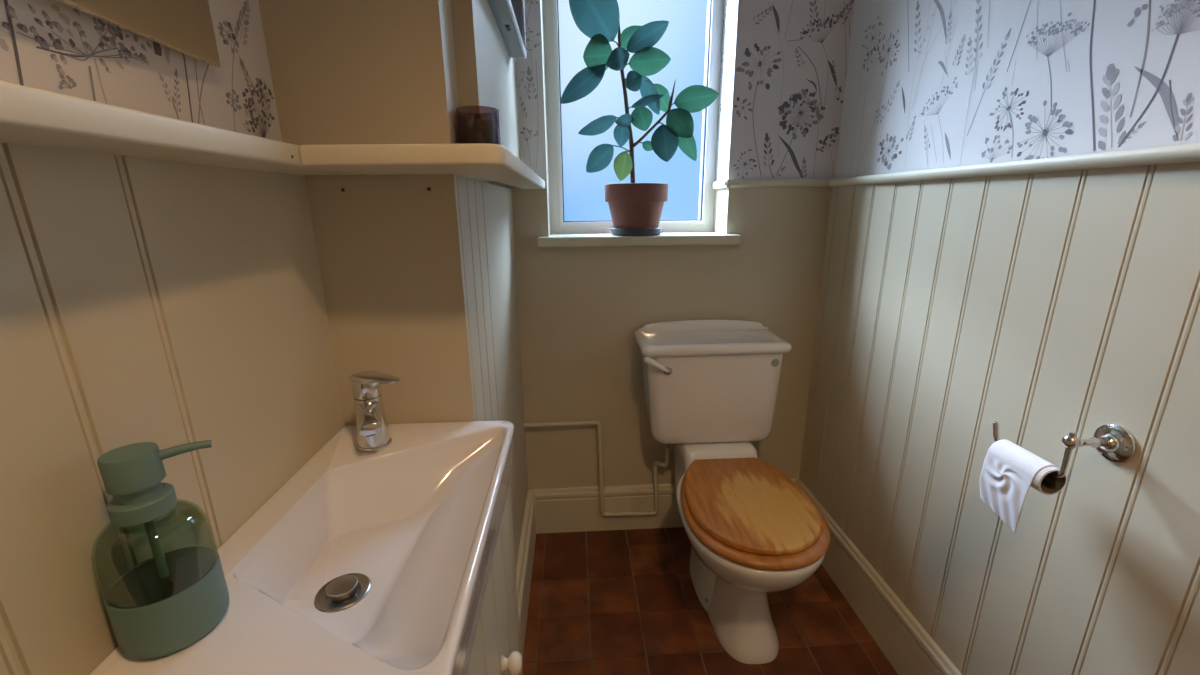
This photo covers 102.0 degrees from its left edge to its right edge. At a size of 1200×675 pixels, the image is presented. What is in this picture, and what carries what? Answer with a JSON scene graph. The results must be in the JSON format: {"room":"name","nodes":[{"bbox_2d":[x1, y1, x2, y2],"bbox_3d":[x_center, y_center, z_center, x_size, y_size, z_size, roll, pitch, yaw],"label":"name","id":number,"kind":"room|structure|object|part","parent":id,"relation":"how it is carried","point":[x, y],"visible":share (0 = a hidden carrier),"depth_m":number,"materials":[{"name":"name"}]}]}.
{"room":"bathroom","nodes":[
{"label":"bathroom","id":0,"kind":"room"},
{"bbox_2d":[0,0,344,674],"bbox_3d":[-0.622,-0.063,0.518,0.315,2.360,2.900,-1,15,-3],"label":"wall","id":1,"kind":"structure","parent":0,"point":[165,303],"depth_m":0.48,"materials":[{"name":"beige paint"}]},
{"bbox_2d":[57,0,220,67],"bbox_3d":[-0.453,-0.549,0.170,0.016,0.632,0.775,-2,15,-6],"label":"wall mirror","id":2,"kind":"object","parent":1,"relation":"attached to","point":[186,27],"visible":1,"depth_m":0.54,"materials":[{"name":"white mirror"}]},
{"bbox_2d":[0,81,360,174],"bbox_3d":[-0.405,-0.066,0.017,0.120,0.026,1.610,-1,15,-3],"label":"wall shelf","id":3,"kind":"object","parent":1,"relation":"attached to","point":[30,116],"visible":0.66,"depth_m":0.39,"materials":[{"name":"wood"}]},
{"bbox_2d":[258,0,527,565],"bbox_3d":[-0.401,-0.262,1.235,0.339,2.360,0.839,-1,15,-3],"label":"wall pillar","id":4,"kind":"structure","parent":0,"point":[418,272],"depth_m":0.84,"materials":[{"name":"beige paint"}]},
{"bbox_2d":[299,143,544,188],"bbox_3d":[-0.279,-0.363,1.096,0.254,0.026,1.005,-1,15,-3],"label":"corner shelf","id":5,"kind":"object","parent":4,"relation":"attached to","point":[495,162],"visible":1,"depth_m":0.62,"materials":[{"name":"beige wood"}]},
{"bbox_2d":[456,106,500,144],"bbox_3d":[-0.208,-0.348,0.836,0.071,0.081,0.071,-1,15,-3],"label":"jar candle","id":6,"kind":"object","parent":5,"relation":"on","point":[475,124],"visible":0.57,"depth_m":0.80,"materials":[{"name":"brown glass"}]},
{"bbox_2d":[488,0,526,58],"bbox_3d":[-0.214,-0.905,1.048,0.044,0.406,0.540,-1,15,-3],"label":"frame","id":7,"kind":"object","parent":4,"relation":"attached to","point":[509,15],"visible":1,"depth_m":1.18,"materials":[{"name":"blue paint"}]},
{"bbox_2d":[516,489,535,658],"bbox_3d":[-0.240,0.784,1.516,0.030,0.190,0.805,-1,15,-3],"label":"baseboard","id":8,"kind":"structure","parent":4,"relation":"attached to","point":[524,566],"depth_m":1.56,"materials":[{"name":"beige wood"}]},
{"bbox_2d":[483,0,854,490],"bbox_3d":[0.248,-0.425,1.804,1.300,2.360,0.330,-1,15,-3],"label":"wall","id":9,"kind":"structure","parent":0,"point":[784,63],"depth_m":1.69,"materials":[{"name":"beige paint"}]},
{"bbox_2d":[524,420,671,516],"bbox_3d":[-0.006,0.510,1.820,0.540,0.412,0.063,-1,15,-3],"label":"pipe","id":10,"kind":"object","parent":9,"relation":"attached to","point":[590,422],"visible":0.91,"depth_m":1.83,"materials":[{"name":"metal"}]},
{"bbox_2d":[537,0,740,246],"bbox_3d":[0.122,-0.838,1.604,0.678,1.035,0.273,-1,15,-3],"label":"window","id":11,"kind":"structure","parent":9,"relation":"in","point":[699,231],"depth_m":1.68,"materials":[{"name":"white wood"}]},
{"bbox_2d":[610,227,661,235],"bbox_3d":[0.124,-0.369,1.685,0.182,0.024,0.182,-1,15,-3],"label":"saucer","id":12,"kind":"object","parent":11,"relation":"on","point":[655,231],"visible":0.88,"depth_m":1.61,"materials":[{"name":"grey ceramic"}]},
{"bbox_2d":[560,0,718,228],"bbox_3d":[0.123,-0.732,1.586,0.503,0.759,0.216,-1,15,-3],"label":"rubber plant","id":13,"kind":"object","parent":12,"relation":"on","point":[632,205],"visible":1,"depth_m":1.55,"materials":[{"name":"green plant"}]},
{"bbox_3d":[0.123,-0.443,1.665,0.216,0.158,0.216,-1,15,-3],"label":"pot","id":14,"kind":"part","parent":13,"relation":"part of","materials":[{"name":"ceramic"}]},
{"bbox_3d":[0.142,-0.718,1.578,0.167,0.449,0.037,4,16,15],"label":"stem","id":15,"kind":"part","parent":13,"relation":"part of","materials":[{"name":"plant"}]},
{"bbox_3d":[0.127,-0.353,1.732,0.678,0.032,0.263,-1,15,-3],"label":"sill","id":16,"kind":"part","parent":11,"relation":"part of","materials":[{"name":"white wood"}]},
{"bbox_2d":[533,479,795,533],"bbox_3d":[0.260,0.668,1.922,1.038,0.190,0.020,-1,15,-3],"label":"baseboard","id":17,"kind":"structure","parent":9,"relation":"attached to","point":[571,509],"depth_m":1.90,"materials":[{"name":"beige wood"}]},
{"bbox_2d":[711,179,829,188],"bbox_3d":[0.595,-0.536,1.696,0.365,0.024,0.187,-1,15,-3],"label":"trim","id":18,"kind":"structure","parent":9,"relation":"attached to","point":[778,182],"depth_m":1.61,"materials":[{"name":"white wood"}]},
{"bbox_2d":[522,527,897,674],"bbox_3d":[0.160,1.102,0.816,1.850,0.060,2.827,-1,15,-3],"label":"floor","id":19,"kind":"structure","parent":0,"point":[608,602],"depth_m":1.51,"materials":[{"name":"tile"}]},
{"bbox_2d":[467,484,522,674],"bbox_3d":[-0.292,0.698,0.789,0.333,0.740,0.535,-1,15,-3],"label":"vanity cabinet","id":20,"kind":"object","parent":19,"relation":"on","point":[496,650],"visible":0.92,"depth_m":0.81,"materials":[{"name":"beige paint"}]},
{"bbox_2d":[89,421,513,674],"bbox_3d":[-0.304,0.287,0.671,0.317,0.114,0.546,-1,15,-3],"label":"basin","id":21,"kind":"object","parent":20,"relation":"in","point":[378,562],"visible":1,"depth_m":0.63,"materials":[{"name":"white ceramic"}]},
{"bbox_2d":[97,440,228,658],"bbox_3d":[-0.408,0.191,0.450,0.089,0.190,0.082,-1,15,-3],"label":"soap dispenser","id":22,"kind":"object","parent":21,"relation":"on","point":[169,601],"visible":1,"depth_m":0.44,"materials":[{"name":"green plastic"}]},
{"bbox_2d":[349,370,399,451],"bbox_3d":[-0.366,0.124,0.803,0.074,0.131,0.101,-11,18,-32],"label":"mixer tap","id":23,"kind":"object","parent":21,"relation":"on","point":[372,429],"visible":1,"depth_m":0.79,"materials":[{"name":"silver metal"}]},
{"bbox_3d":[-0.368,0.078,0.799,0.086,0.040,0.044,3,16,14],"label":"lever","id":24,"kind":"part","parent":23,"relation":"part of","materials":[{"name":"silver metal"}]},
{"bbox_3d":[-0.147,0.547,0.814,0.034,0.037,0.037,-1,15,-3],"label":"knob","id":25,"kind":"part","parent":20,"relation":"part of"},
{"bbox_2d":[634,319,829,663],"bbox_3d":[0.384,0.440,1.490,0.482,0.855,0.725,-1,15,-3],"label":"toilet","id":26,"kind":"object","parent":19,"relation":"on","point":[711,385],"visible":1,"depth_m":1.52,"materials":[{"name":"white ceramic"}]},
{"bbox_3d":[0.179,0.087,1.528,0.082,0.058,0.021,-2,15,-5],"label":"lever handle","id":27,"kind":"part","parent":26,"relation":"part of","materials":[{"name":"metal"}]},
{"bbox_3d":[0.217,0.107,1.549,0.029,0.029,0.019,-1,15,-3],"label":"flush lever","id":28,"kind":"part","parent":26,"relation":"part of","materials":[{"name":"silver metal"}]},
{"bbox_3d":[0.367,-0.005,1.628,0.482,0.069,0.223,-1,15,-3],"label":"cistern lid","id":29,"kind":"part","parent":26,"relation":"part of","materials":[{"name":"white ceramic"}]},
{"bbox_3d":[0.419,0.460,1.378,0.349,0.019,0.436,-1,15,-3],"label":"seat lid","id":30,"kind":"part","parent":26,"relation":"part of","materials":[{"name":"brown wood"}]},
{"bbox_2d":[799,0,1199,674],"bbox_3d":[0.946,-0.101,0.599,0.200,2.360,2.900,-1,15,-3],"label":"wall","id":31,"kind":"structure","parent":0,"point":[1046,307],"depth_m":0.96,"materials":[{"name":"beige paint"}]},
{"bbox_2d":[796,479,961,674],"bbox_3d":[0.852,0.972,0.793,0.020,0.190,2.420,-1,15,-3],"label":"baseboard","id":32,"kind":"structure","parent":31,"relation":"attached to","point":[904,642],"depth_m":1.40,"materials":[{"name":"beige wood"}]},
{"bbox_2d":[829,143,1199,186],"bbox_3d":[0.839,-0.202,0.471,0.022,0.024,2.420,-1,15,-3],"label":"trim","id":33,"kind":"structure","parent":31,"relation":"attached to","point":[1183,153],"depth_m":0.87,"materials":[{"name":"white wood"}]},
{"bbox_2d":[993,421,1136,477],"bbox_3d":[0.795,0.175,0.849,0.089,0.096,0.173,-1,15,-3],"label":"toilet roll holder","id":34,"kind":"object","parent":31,"relation":"attached to","point":[1115,443],"visible":1,"depth_m":0.79,"materials":[{"name":"silver metal"}]},
{"bbox_2d":[980,439,1066,532],"bbox_3d":[0.759,0.272,0.881,0.058,0.138,0.105,-1,15,-3],"label":"toilet roll","id":35,"kind":"object","parent":34,"relation":"on","point":[1009,470],"visible":1,"depth_m":0.87,"materials":[{"name":"white paper"}]},
{"bbox_3d":[0.761,0.185,0.864,0.009,0.069,0.146,-1,15,-3],"label":"rod","id":36,"kind":"part","parent":34,"relation":"part of","materials":[{"name":"silver metal"}]},
{"bbox_3d":[0.799,0.171,0.791,0.052,0.017,0.016,-1,15,-3],"label":"arm","id":37,"kind":"part","parent":34,"relation":"part of","materials":[{"name":"silver metal"}]},
{"bbox_3d":[0.832,0.173,0.793,0.020,0.062,0.062,-1,15,-3],"label":"wall plate","id":38,"kind":"part","parent":34,"relation":"part of","materials":[{"name":"silver metal"}]}
]}

